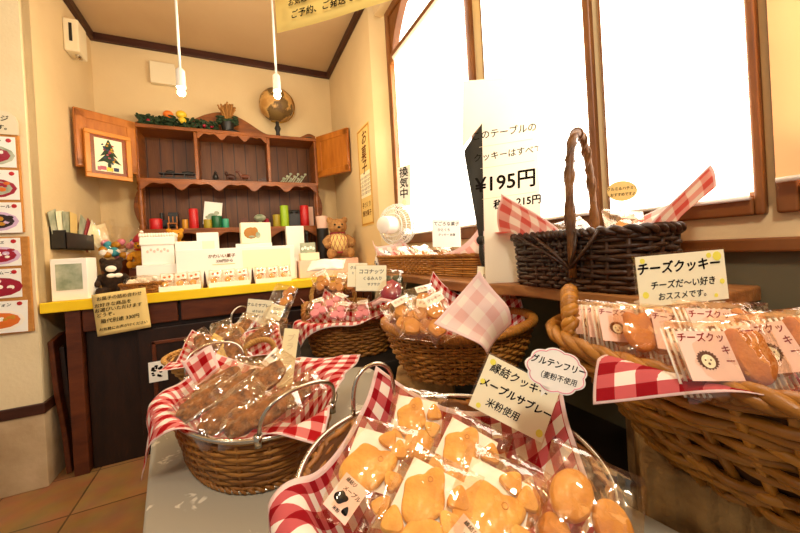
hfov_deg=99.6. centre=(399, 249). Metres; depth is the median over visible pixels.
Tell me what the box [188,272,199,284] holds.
packet
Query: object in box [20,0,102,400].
wall
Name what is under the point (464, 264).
basket
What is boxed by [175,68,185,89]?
socket
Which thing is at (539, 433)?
print
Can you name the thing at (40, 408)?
wall trim
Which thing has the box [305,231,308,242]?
bottle
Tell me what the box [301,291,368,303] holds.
cloth
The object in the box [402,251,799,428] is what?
wall
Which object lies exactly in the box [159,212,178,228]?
locomotive
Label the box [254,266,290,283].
display tray
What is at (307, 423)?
cloth
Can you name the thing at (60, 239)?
rack
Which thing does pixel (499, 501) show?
bag
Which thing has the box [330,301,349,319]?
bag
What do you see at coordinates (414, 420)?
bag
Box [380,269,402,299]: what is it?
bag
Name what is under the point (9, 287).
print
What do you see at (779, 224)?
wall
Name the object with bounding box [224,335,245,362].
bag
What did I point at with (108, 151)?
print
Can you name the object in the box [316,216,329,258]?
bottle
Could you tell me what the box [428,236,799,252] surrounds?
trim
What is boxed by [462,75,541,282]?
poster
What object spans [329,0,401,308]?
wall
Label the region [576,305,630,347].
bag
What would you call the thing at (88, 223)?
leaflet
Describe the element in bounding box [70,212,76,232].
leaflet
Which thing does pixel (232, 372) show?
bag
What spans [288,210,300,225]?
telephone
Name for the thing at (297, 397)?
bag
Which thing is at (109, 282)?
teddy bear
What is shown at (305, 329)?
cloth
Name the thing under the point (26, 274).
notice board
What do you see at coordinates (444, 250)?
bag
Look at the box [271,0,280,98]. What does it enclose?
pendant lamp
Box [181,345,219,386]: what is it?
cloth corner
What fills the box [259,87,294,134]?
globe
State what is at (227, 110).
dried plant
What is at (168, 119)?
garland
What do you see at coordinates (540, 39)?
window pane
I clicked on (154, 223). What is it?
candle
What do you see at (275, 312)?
bag
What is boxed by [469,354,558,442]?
sign
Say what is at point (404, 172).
notice
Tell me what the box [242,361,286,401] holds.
bag
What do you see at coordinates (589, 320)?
bag
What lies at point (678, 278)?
price sign
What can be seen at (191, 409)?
bag
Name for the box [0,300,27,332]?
picture
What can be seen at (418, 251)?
bag
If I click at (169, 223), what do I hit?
chair
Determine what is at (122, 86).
wall
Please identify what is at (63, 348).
wooden board
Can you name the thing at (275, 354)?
paper tag
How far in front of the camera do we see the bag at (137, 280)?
1.90 m
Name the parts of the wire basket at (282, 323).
loop handle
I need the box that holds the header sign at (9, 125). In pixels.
[0,110,18,134]
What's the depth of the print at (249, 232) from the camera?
2.32 m
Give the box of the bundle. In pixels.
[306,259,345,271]
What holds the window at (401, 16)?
in the wall at (358, 83)
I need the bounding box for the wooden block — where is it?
[396,365,455,399]
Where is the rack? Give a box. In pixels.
[49,227,93,250]
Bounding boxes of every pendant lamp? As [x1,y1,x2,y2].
[175,0,185,96]
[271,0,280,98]
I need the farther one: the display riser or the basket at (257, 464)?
the display riser
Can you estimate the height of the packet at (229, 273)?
0.094 m
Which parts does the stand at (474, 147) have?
ball knob, stem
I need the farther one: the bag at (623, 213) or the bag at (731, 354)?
the bag at (623, 213)
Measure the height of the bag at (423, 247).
0.094 m
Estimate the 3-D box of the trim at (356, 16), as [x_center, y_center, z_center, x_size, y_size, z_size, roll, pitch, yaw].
[0.336,-1.688,1.041,0.030,0.055,4.720,-3,0,-25]
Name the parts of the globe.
meridian arm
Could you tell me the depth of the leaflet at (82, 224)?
2.06 m
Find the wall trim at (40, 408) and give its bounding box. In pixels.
[0,395,55,421]
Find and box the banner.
[275,0,389,32]
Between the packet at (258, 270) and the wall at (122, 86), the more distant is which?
the wall at (122, 86)
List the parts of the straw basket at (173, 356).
ring handle, ring handle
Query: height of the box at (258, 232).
0.142 m
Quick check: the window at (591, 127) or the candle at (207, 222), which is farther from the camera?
the candle at (207, 222)
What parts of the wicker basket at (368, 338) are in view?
handle, handle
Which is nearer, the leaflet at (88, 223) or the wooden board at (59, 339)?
the wooden board at (59, 339)
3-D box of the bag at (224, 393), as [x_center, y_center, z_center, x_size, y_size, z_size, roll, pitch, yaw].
[-0.339,0.291,0.731,0.134,0.085,0.075,-3,0,-45]
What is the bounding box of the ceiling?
[73,0,353,71]
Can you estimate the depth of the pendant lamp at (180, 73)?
1.70 m
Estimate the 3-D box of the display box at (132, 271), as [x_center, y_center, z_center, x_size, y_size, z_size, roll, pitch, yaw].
[-1.663,0.187,2.201,0.130,0.140,0.130,-3,0,-25]
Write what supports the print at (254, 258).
attached to the sign board at (219, 259)
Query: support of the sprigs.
on the hutch
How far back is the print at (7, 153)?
1.58 m
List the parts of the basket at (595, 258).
handle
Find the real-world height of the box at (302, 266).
0.120 m
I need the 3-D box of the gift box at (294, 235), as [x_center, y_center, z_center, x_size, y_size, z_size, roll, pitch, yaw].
[-0.797,0.013,2.587,0.130,0.385,0.082,-3,0,-25]
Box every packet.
[161,274,172,286]
[175,273,186,285]
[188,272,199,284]
[210,271,220,282]
[223,269,233,281]
[237,268,246,280]
[256,267,264,278]
[268,266,276,277]
[280,265,288,276]
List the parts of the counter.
leg, drawer, panel moulding, door, drawer, door, drawer, leg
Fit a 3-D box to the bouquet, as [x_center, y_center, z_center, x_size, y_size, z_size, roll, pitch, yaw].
[-1.844,0.034,2.204,0.328,0.466,0.168,-3,0,-44]
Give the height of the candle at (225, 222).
0.080 m
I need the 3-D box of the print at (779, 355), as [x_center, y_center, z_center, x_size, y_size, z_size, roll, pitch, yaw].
[0.418,0.116,0.381,0.025,0.022,0.001,-7,-30,2]
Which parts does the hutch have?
door, frame, panel, turned post, panel, panel, turned post, frame, door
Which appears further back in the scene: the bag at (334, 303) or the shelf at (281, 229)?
the shelf at (281, 229)
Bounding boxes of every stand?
[276,328,298,387]
[464,124,484,266]
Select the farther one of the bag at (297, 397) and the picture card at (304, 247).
the picture card at (304, 247)
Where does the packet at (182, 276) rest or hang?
in the display tray at (172, 286)
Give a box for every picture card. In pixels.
[148,361,167,382]
[203,201,222,223]
[300,242,315,252]
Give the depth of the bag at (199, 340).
1.29 m
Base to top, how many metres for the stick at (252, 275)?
0.100 m
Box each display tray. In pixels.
[159,273,202,291]
[209,269,249,287]
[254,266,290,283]
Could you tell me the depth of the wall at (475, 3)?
1.39 m
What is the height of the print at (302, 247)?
0.032 m
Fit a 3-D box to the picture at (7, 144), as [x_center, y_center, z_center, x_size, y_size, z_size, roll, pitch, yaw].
[-1.911,-0.453,1.551,0.212,0.143,0.006,-3,0,-25]
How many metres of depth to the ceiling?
2.48 m
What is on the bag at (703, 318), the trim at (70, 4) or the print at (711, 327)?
the print at (711, 327)
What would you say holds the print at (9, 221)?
attached to the picture at (10, 212)
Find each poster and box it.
[357,121,373,226]
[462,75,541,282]
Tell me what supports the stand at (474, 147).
on the shelf at (739, 295)
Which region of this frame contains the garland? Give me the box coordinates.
[134,110,218,129]
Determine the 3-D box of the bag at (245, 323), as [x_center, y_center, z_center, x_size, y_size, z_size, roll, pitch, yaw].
[-0.683,0.338,1.460,0.084,0.117,0.140,-3,0,19]
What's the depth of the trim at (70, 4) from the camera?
2.23 m
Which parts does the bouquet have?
pot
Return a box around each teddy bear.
[94,257,130,293]
[126,230,142,267]
[166,228,183,241]
[322,216,354,258]
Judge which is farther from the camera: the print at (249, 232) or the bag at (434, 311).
the print at (249, 232)
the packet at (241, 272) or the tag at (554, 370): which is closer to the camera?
the tag at (554, 370)
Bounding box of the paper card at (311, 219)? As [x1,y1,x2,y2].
[308,207,313,225]
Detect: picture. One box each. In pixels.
[0,136,16,167]
[0,170,19,199]
[0,202,22,232]
[0,238,21,265]
[0,268,22,297]
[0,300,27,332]
[83,127,132,181]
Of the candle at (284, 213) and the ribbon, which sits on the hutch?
the candle at (284, 213)
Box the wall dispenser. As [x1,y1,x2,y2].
[62,17,87,61]
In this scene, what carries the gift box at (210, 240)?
on the display riser
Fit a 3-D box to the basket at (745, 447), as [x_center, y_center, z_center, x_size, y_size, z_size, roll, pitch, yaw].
[0.560,0.191,0.444,0.465,0.274,0.724,-3,0,-33]
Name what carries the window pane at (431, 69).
attached to the window at (401, 16)
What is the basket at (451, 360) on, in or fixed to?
on the wooden block
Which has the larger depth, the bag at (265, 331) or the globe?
the globe
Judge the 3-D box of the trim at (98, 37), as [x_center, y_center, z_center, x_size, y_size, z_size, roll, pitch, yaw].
[-1.457,-1.591,2.818,1.750,0.055,0.030,-3,0,-25]
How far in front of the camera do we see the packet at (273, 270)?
2.19 m
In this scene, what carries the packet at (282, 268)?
in the display tray at (265, 278)
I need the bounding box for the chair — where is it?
[167,216,177,228]
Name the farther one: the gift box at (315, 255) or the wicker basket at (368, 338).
the gift box at (315, 255)
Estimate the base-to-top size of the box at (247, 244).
0.106 m
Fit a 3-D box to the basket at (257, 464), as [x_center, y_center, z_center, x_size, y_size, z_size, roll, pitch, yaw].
[-0.347,0.352,0.785,0.503,0.198,0.322,-3,0,44]
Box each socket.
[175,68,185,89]
[273,73,280,92]
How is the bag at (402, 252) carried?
in the basket at (464, 264)
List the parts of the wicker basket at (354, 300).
handle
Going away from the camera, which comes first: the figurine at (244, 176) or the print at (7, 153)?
the print at (7, 153)
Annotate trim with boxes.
[63,0,93,38]
[89,32,329,78]
[326,8,364,77]
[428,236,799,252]
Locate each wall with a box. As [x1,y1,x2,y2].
[0,0,64,498]
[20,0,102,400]
[90,40,338,267]
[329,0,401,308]
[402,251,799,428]
[407,212,799,250]
[472,0,483,126]
[592,0,609,226]
[758,0,777,213]
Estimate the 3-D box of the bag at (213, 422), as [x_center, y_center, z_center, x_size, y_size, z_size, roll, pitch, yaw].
[-0.325,0.306,0.647,0.143,0.091,0.073,-3,0,-44]
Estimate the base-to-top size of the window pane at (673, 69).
1.349 m
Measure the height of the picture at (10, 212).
0.142 m
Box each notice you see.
[91,287,150,336]
[398,164,410,206]
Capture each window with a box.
[384,0,483,243]
[479,0,603,229]
[597,0,768,224]
[766,1,799,212]
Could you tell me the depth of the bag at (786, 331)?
0.39 m
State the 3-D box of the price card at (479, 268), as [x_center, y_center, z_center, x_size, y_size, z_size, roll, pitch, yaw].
[0.265,0.109,1.004,0.095,0.128,0.011,-3,0,10]
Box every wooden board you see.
[48,330,73,473]
[59,341,71,431]
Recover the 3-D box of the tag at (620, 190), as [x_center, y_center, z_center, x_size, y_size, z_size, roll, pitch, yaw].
[0.489,-0.089,0.740,0.067,0.122,0.005,-3,0,0]
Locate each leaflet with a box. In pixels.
[47,209,57,249]
[55,210,63,229]
[62,211,69,231]
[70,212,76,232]
[78,214,86,250]
[84,218,90,252]
[87,220,93,252]
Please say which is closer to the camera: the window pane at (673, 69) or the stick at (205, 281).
the window pane at (673, 69)
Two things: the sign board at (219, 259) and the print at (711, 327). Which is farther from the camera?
the sign board at (219, 259)
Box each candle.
[149,218,162,228]
[182,219,187,227]
[188,208,198,227]
[203,218,211,227]
[211,215,221,227]
[222,218,228,227]
[272,214,280,225]
[280,205,288,225]
[300,205,309,225]
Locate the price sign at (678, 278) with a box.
[635,249,728,307]
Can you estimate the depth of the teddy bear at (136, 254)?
2.15 m
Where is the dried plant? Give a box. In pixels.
[215,102,239,131]
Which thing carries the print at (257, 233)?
attached to the box at (258, 232)
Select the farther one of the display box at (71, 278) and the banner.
the display box at (71, 278)
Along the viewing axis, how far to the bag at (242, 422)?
0.62 m
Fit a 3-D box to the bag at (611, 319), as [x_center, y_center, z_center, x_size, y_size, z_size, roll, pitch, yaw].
[0.350,0.120,0.501,0.128,0.088,0.050,-3,0,4]
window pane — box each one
[392,0,476,234]
[481,0,588,219]
[600,0,750,215]
[766,0,799,182]
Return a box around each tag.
[261,347,280,365]
[525,348,586,395]
[607,181,636,200]
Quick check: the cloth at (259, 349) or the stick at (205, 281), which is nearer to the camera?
the cloth at (259, 349)
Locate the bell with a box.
[213,171,218,179]
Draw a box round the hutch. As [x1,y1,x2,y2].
[72,106,350,252]
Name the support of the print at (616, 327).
on the bag at (611, 319)
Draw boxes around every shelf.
[136,178,317,190]
[139,225,316,233]
[386,272,760,313]
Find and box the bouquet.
[93,223,133,275]
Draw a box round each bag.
[126,276,157,283]
[176,382,224,423]
[189,334,216,351]
[191,362,241,397]
[197,384,254,436]
[215,325,228,350]
[216,363,260,402]
[223,387,285,438]
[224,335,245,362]
[230,318,251,338]
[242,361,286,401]
[244,324,273,347]
[265,372,313,423]
[266,286,295,320]
[310,297,326,318]
[315,270,330,290]
[323,427,407,524]
[324,292,345,308]
[329,273,346,291]
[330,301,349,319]
[345,272,353,290]
[354,299,370,318]
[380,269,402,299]
[380,457,468,532]
[391,295,414,331]
[391,395,441,460]
[399,246,411,254]
[403,299,430,335]
[414,246,421,253]
[414,284,441,309]
[417,244,437,254]
[423,291,446,337]
[428,417,499,481]
[441,247,451,253]
[448,457,538,532]
[524,466,570,532]
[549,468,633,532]
[576,217,585,228]
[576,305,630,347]
[580,304,642,354]
[590,306,668,357]
[615,210,643,225]
[623,311,681,358]
[630,306,706,357]
[641,310,693,366]
[660,328,789,397]
[672,307,767,330]
[714,315,799,389]
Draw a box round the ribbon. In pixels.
[371,298,392,306]
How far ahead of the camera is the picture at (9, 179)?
1.58 m
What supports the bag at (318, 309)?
in the wicker basket at (368, 338)
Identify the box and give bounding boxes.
[50,257,97,301]
[129,268,136,279]
[138,232,177,264]
[149,61,175,86]
[175,241,201,250]
[196,232,219,248]
[236,242,271,247]
[239,222,270,243]
[285,226,303,260]
[296,257,357,277]
[299,252,319,260]
[625,417,791,532]
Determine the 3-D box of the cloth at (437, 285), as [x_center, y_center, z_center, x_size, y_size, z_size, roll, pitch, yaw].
[0.167,0.197,0.959,0.346,0.257,0.303,-3,0,24]
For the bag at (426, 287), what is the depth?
0.91 m
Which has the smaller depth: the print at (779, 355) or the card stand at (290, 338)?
the print at (779, 355)
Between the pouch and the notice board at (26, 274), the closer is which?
the notice board at (26, 274)
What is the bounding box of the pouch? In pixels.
[375,250,390,264]
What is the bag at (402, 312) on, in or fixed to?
in the basket at (451, 360)
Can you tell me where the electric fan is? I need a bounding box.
[377,204,415,245]
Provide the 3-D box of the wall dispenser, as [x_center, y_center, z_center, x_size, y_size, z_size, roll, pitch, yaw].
[-2.036,-1.304,2.120,0.074,0.216,0.132,-3,0,-25]
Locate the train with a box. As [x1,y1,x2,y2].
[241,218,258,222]
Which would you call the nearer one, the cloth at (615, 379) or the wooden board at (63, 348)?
the cloth at (615, 379)
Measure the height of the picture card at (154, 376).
0.110 m
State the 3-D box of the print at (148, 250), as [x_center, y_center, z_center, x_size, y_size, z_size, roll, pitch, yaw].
[-1.473,0.005,2.057,0.116,0.028,0.002,-3,0,-25]
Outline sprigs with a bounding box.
[280,173,306,182]
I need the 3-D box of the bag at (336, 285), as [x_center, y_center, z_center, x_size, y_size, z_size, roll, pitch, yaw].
[-0.304,0.164,1.649,0.108,0.125,0.065,-3,0,14]
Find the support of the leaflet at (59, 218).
in the rack
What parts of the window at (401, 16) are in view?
pane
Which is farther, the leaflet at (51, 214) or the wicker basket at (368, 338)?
the leaflet at (51, 214)
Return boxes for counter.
[39,274,371,476]
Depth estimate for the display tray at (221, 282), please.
2.09 m
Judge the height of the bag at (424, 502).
0.071 m
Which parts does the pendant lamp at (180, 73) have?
cord, bulb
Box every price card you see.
[210,333,222,345]
[217,344,227,356]
[246,299,272,325]
[347,263,366,286]
[356,265,385,290]
[432,220,460,246]
[477,266,501,298]
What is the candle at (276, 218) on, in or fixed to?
on the hutch
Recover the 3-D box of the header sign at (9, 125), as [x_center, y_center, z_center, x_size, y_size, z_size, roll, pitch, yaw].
[-1.967,-0.592,1.529,0.347,0.118,0.005,-3,0,-25]
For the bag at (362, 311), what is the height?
0.083 m
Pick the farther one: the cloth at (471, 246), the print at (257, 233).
the print at (257, 233)
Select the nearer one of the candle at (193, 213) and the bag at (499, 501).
the bag at (499, 501)
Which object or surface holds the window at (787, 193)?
in the wall at (358, 83)
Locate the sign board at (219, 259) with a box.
[175,245,295,285]
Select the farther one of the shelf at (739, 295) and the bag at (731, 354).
the shelf at (739, 295)
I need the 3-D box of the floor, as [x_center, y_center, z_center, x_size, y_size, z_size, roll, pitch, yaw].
[-0.798,1.121,0.536,3.300,0.050,4.900,-3,0,-25]
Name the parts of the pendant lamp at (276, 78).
cord, bulb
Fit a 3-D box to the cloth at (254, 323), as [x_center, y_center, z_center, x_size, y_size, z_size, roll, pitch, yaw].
[-0.687,0.396,1.657,0.197,0.158,0.219,-3,0,42]
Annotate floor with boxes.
[0,454,149,532]
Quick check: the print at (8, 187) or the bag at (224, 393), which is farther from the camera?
the print at (8, 187)
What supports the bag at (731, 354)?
in the basket at (745, 447)
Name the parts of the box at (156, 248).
lid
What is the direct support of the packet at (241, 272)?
in the display tray at (221, 282)
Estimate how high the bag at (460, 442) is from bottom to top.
0.092 m
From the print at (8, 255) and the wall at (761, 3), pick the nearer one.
the wall at (761, 3)
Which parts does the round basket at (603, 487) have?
wire handle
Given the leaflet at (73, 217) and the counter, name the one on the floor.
the counter
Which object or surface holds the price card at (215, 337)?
on the bag at (199, 340)
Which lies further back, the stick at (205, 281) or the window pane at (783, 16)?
the stick at (205, 281)
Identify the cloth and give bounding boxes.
[141,352,359,479]
[156,322,282,371]
[232,316,287,326]
[268,366,595,532]
[293,289,389,346]
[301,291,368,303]
[373,230,484,255]
[381,272,524,334]
[434,271,510,354]
[494,165,715,234]
[593,345,799,404]
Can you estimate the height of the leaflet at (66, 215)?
0.212 m
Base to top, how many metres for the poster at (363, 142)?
0.720 m
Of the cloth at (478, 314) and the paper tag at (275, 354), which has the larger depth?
the paper tag at (275, 354)
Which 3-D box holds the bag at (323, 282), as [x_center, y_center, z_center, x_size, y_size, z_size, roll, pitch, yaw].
[-0.388,0.155,1.668,0.111,0.128,0.067,-3,0,43]
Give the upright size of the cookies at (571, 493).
0.082 m
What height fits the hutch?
1.362 m
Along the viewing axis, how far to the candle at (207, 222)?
2.55 m
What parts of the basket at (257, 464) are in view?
wire handle, wire handle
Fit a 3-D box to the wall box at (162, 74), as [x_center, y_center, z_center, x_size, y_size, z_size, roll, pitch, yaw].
[-1.835,-1.358,2.621,0.166,0.165,0.049,-3,0,-25]
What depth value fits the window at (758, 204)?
0.66 m
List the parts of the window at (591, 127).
pane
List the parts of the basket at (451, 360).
ear handle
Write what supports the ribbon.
attached to the bag at (392, 290)
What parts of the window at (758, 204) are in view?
pane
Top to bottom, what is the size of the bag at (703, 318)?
0.093 m
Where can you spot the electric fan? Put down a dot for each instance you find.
(389, 224)
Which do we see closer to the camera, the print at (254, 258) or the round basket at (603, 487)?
the round basket at (603, 487)
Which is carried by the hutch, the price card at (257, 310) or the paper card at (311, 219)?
the paper card at (311, 219)
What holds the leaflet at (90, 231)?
in the rack
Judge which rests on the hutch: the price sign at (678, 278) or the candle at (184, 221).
the candle at (184, 221)
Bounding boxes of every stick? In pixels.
[203,271,207,287]
[251,268,254,283]
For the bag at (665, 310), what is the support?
in the basket at (745, 447)
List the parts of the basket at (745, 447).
rope handle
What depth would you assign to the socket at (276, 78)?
1.89 m
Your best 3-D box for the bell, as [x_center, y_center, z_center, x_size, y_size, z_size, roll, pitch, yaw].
[-1.431,-0.567,2.623,0.052,0.080,0.052,-3,0,-25]
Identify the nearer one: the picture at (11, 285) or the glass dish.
the picture at (11, 285)
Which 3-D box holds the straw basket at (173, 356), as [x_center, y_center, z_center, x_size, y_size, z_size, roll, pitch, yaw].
[-0.632,0.397,1.274,0.449,0.172,0.339,-3,0,3]
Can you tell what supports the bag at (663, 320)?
in the basket at (745, 447)
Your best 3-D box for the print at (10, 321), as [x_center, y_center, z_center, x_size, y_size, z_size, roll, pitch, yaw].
[-1.848,0.331,1.561,0.170,0.097,0.003,-3,0,-25]
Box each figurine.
[224,171,234,180]
[235,171,249,180]
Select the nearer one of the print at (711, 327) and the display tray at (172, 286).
the print at (711, 327)
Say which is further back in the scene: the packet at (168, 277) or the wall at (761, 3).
the packet at (168, 277)
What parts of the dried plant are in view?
pot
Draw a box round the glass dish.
[254,214,265,221]
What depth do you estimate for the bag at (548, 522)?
0.33 m
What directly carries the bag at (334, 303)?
in the wicker basket at (368, 338)
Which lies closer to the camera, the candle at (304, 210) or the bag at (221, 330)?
the bag at (221, 330)
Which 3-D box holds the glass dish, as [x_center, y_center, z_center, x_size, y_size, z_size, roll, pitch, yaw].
[-1.136,-0.234,2.744,0.090,0.105,0.080,-3,0,-25]
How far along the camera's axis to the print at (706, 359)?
0.37 m
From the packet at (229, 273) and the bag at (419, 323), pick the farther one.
the packet at (229, 273)
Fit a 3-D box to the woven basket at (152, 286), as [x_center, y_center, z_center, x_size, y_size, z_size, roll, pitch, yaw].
[-1.452,0.215,1.902,0.202,0.065,0.138,-3,0,-17]
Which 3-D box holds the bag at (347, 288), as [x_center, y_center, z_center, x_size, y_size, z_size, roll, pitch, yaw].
[-0.242,0.158,1.689,0.111,0.121,0.061,-3,0,-2]
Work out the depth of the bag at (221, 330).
1.36 m
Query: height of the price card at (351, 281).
0.114 m
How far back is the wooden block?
0.90 m
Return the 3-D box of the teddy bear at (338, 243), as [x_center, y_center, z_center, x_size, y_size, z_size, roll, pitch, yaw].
[-0.468,-0.094,2.571,0.247,0.319,0.224,-3,0,-17]
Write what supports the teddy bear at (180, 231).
on the display box
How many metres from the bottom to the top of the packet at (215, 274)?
0.095 m
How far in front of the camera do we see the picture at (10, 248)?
1.58 m
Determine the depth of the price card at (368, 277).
1.39 m
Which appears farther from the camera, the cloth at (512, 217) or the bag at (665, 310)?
the cloth at (512, 217)
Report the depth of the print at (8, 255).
1.58 m
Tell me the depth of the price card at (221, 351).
1.27 m
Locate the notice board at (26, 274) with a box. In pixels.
[0,134,34,334]
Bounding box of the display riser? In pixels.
[136,256,296,280]
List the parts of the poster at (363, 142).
pale panel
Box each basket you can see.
[118,280,163,293]
[160,325,282,380]
[173,341,337,494]
[230,306,287,335]
[295,362,624,510]
[301,276,369,314]
[301,301,394,357]
[376,252,480,276]
[380,298,538,385]
[510,127,686,294]
[545,283,799,532]
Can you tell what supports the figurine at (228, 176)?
on the hutch
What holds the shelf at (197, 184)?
attached to the hutch
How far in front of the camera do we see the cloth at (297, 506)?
0.52 m
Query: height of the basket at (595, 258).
0.374 m
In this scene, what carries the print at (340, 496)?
on the bag at (372, 462)
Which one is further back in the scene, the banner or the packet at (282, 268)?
the packet at (282, 268)
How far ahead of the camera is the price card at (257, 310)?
1.63 m
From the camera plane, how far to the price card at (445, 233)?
1.23 m
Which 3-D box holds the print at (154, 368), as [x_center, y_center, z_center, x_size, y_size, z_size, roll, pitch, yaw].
[-1.323,0.665,1.846,0.062,0.069,0.001,-3,0,-25]
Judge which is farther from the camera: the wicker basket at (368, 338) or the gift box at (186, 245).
the gift box at (186, 245)
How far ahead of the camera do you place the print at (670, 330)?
0.45 m
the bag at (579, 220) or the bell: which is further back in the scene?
the bell
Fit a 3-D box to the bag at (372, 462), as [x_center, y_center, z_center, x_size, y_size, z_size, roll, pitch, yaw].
[-0.036,0.278,0.424,0.090,0.088,0.113,-3,0,22]
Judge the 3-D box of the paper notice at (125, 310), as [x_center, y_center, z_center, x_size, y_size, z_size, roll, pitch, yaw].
[-1.449,0.323,1.761,0.239,0.230,0.009,-3,0,-25]
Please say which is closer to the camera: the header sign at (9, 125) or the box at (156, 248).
the header sign at (9, 125)
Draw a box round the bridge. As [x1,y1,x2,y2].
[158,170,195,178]
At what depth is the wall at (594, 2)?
0.94 m
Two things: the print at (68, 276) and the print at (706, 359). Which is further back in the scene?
the print at (68, 276)
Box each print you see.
[0,146,14,163]
[0,179,16,196]
[0,212,18,230]
[0,247,20,264]
[0,278,22,296]
[0,311,24,331]
[55,263,82,290]
[97,140,119,167]
[146,248,168,252]
[151,365,162,376]
[205,211,218,218]
[242,248,290,269]
[244,227,257,238]
[249,232,259,237]
[301,246,314,249]
[334,490,347,515]
[476,359,542,436]
[610,322,622,333]
[665,328,676,342]
[696,350,719,369]
[708,326,722,330]
[767,343,783,361]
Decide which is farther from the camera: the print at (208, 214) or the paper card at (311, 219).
the paper card at (311, 219)
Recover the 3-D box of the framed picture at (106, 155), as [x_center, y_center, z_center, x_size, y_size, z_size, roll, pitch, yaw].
[-1.878,-0.603,2.181,0.022,0.300,0.245,-3,0,28]
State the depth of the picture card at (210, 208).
2.67 m
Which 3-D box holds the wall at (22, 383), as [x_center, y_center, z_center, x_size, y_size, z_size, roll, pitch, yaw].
[-2.429,-0.186,1.484,1.311,2.740,0.306,-3,0,-25]
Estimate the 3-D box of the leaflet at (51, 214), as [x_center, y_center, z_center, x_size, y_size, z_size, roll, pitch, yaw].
[-1.849,-0.108,1.814,0.002,0.223,0.149,-3,0,-25]
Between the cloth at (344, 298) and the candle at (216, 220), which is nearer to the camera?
the cloth at (344, 298)

